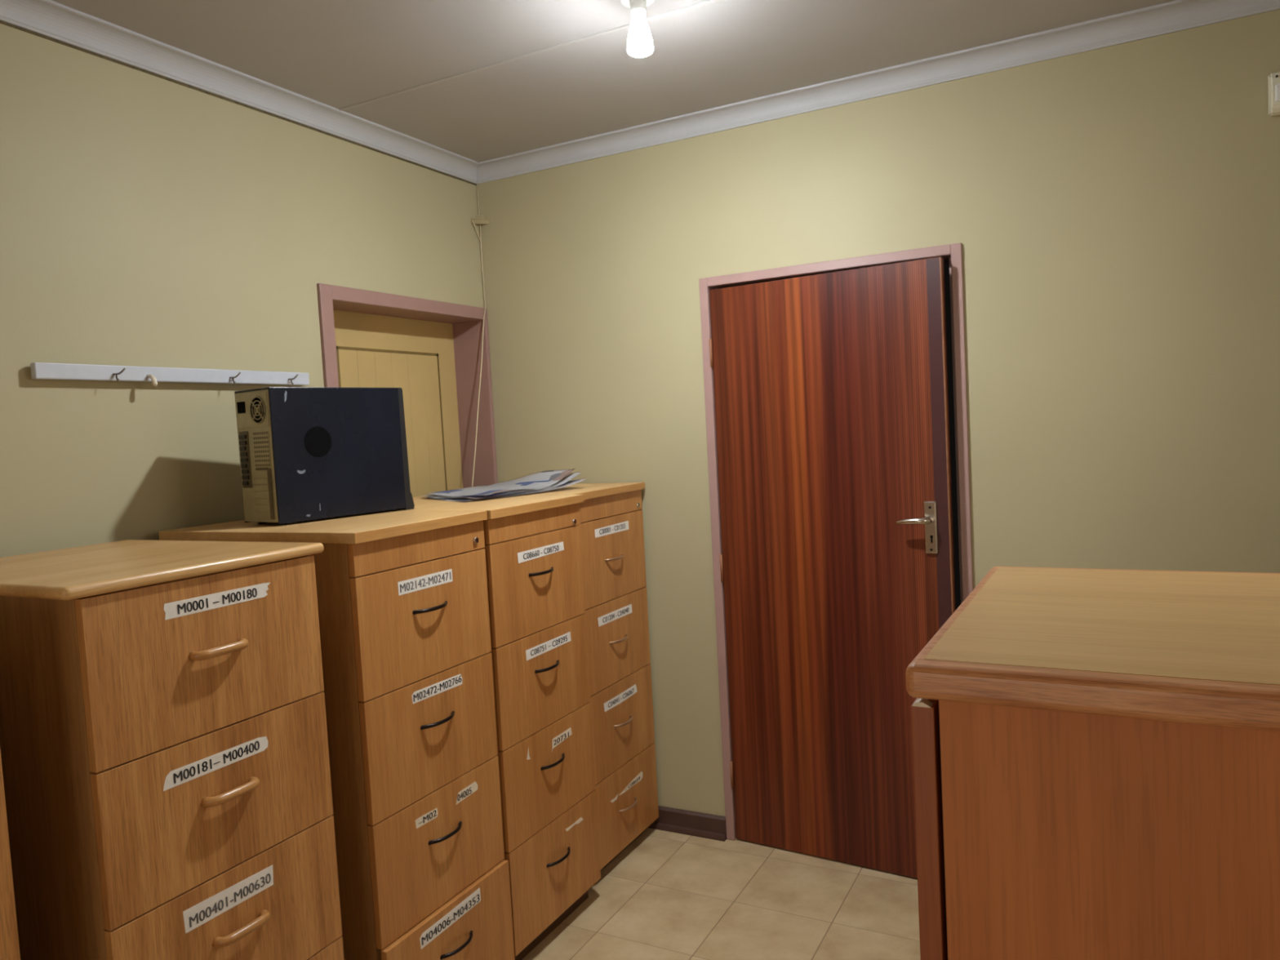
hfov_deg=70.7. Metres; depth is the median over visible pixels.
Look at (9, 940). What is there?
filing cabinet
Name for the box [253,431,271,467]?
vent
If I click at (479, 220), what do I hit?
junction box
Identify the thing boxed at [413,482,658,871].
filing cabinet
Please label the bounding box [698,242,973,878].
door
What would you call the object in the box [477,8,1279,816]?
wall
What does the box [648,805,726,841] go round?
baseboard
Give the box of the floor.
[522,827,920,959]
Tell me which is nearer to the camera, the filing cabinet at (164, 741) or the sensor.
the filing cabinet at (164, 741)
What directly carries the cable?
attached to the wall at (146, 220)
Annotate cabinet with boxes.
[0,539,344,959]
[0,749,20,959]
[158,510,515,959]
[385,494,600,959]
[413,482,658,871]
[906,566,1279,959]
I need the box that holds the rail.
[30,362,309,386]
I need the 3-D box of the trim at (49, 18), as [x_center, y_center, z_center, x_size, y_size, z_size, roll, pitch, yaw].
[-1.708,-1.065,1.635,0.062,0.062,4.598,-1,4,28]
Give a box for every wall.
[0,23,484,557]
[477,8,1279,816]
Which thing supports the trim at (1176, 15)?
attached to the wall at (1113, 211)
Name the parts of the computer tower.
panel, port panel, panel, panel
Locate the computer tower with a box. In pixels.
[234,386,414,524]
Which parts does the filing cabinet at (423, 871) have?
lock rail, drawer, drawer, handle, drawer, handle, handle, drawer, handle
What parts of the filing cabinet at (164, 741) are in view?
drawer, drawer, handle, drawer, handle, handle, drawer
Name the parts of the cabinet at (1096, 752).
door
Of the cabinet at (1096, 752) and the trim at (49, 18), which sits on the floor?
the cabinet at (1096, 752)
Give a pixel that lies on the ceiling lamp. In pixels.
(639, 42)
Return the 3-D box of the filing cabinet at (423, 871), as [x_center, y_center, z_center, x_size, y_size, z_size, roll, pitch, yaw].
[-0.796,0.777,2.457,0.726,1.341,0.488,-1,4,28]
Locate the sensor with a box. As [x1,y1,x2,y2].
[1267,71,1279,116]
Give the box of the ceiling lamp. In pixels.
[620,0,653,57]
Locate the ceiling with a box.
[51,0,1176,162]
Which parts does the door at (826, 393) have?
lever handle, lock plate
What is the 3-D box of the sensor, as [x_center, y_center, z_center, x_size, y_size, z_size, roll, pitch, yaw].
[1.720,-1.037,2.409,0.068,0.114,0.050,-1,4,28]
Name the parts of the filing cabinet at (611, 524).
lock rail, drawer, handle, drawer, handle, drawer, handle, drawer, handle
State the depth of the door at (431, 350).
3.58 m
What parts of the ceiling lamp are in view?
bulb, bulb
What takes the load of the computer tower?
on the filing cabinet at (423, 871)
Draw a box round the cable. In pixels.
[471,183,486,486]
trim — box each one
[0,0,478,183]
[338,0,721,111]
[476,0,1279,184]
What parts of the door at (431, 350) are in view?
panel moulding, panel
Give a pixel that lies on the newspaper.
(543, 481)
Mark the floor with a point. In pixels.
(667, 895)
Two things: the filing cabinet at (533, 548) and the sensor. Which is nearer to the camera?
the sensor
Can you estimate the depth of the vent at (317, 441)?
2.42 m
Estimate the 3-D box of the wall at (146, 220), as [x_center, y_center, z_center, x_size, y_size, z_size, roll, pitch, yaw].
[-1.784,0.223,1.733,0.220,2.634,5.010,-1,4,28]
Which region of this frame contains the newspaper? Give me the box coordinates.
[424,468,587,501]
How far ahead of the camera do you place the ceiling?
2.58 m
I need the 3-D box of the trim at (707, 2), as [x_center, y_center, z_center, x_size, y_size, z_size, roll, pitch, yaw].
[0.202,-1.237,2.325,2.675,0.003,0.013,-1,4,28]
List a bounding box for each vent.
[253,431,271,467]
[304,426,331,457]
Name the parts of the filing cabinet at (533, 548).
lock rail, drawer, drawer, handle, drawer, handle, drawer, handle, handle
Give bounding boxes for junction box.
[471,214,489,225]
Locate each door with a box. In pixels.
[316,283,497,497]
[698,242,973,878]

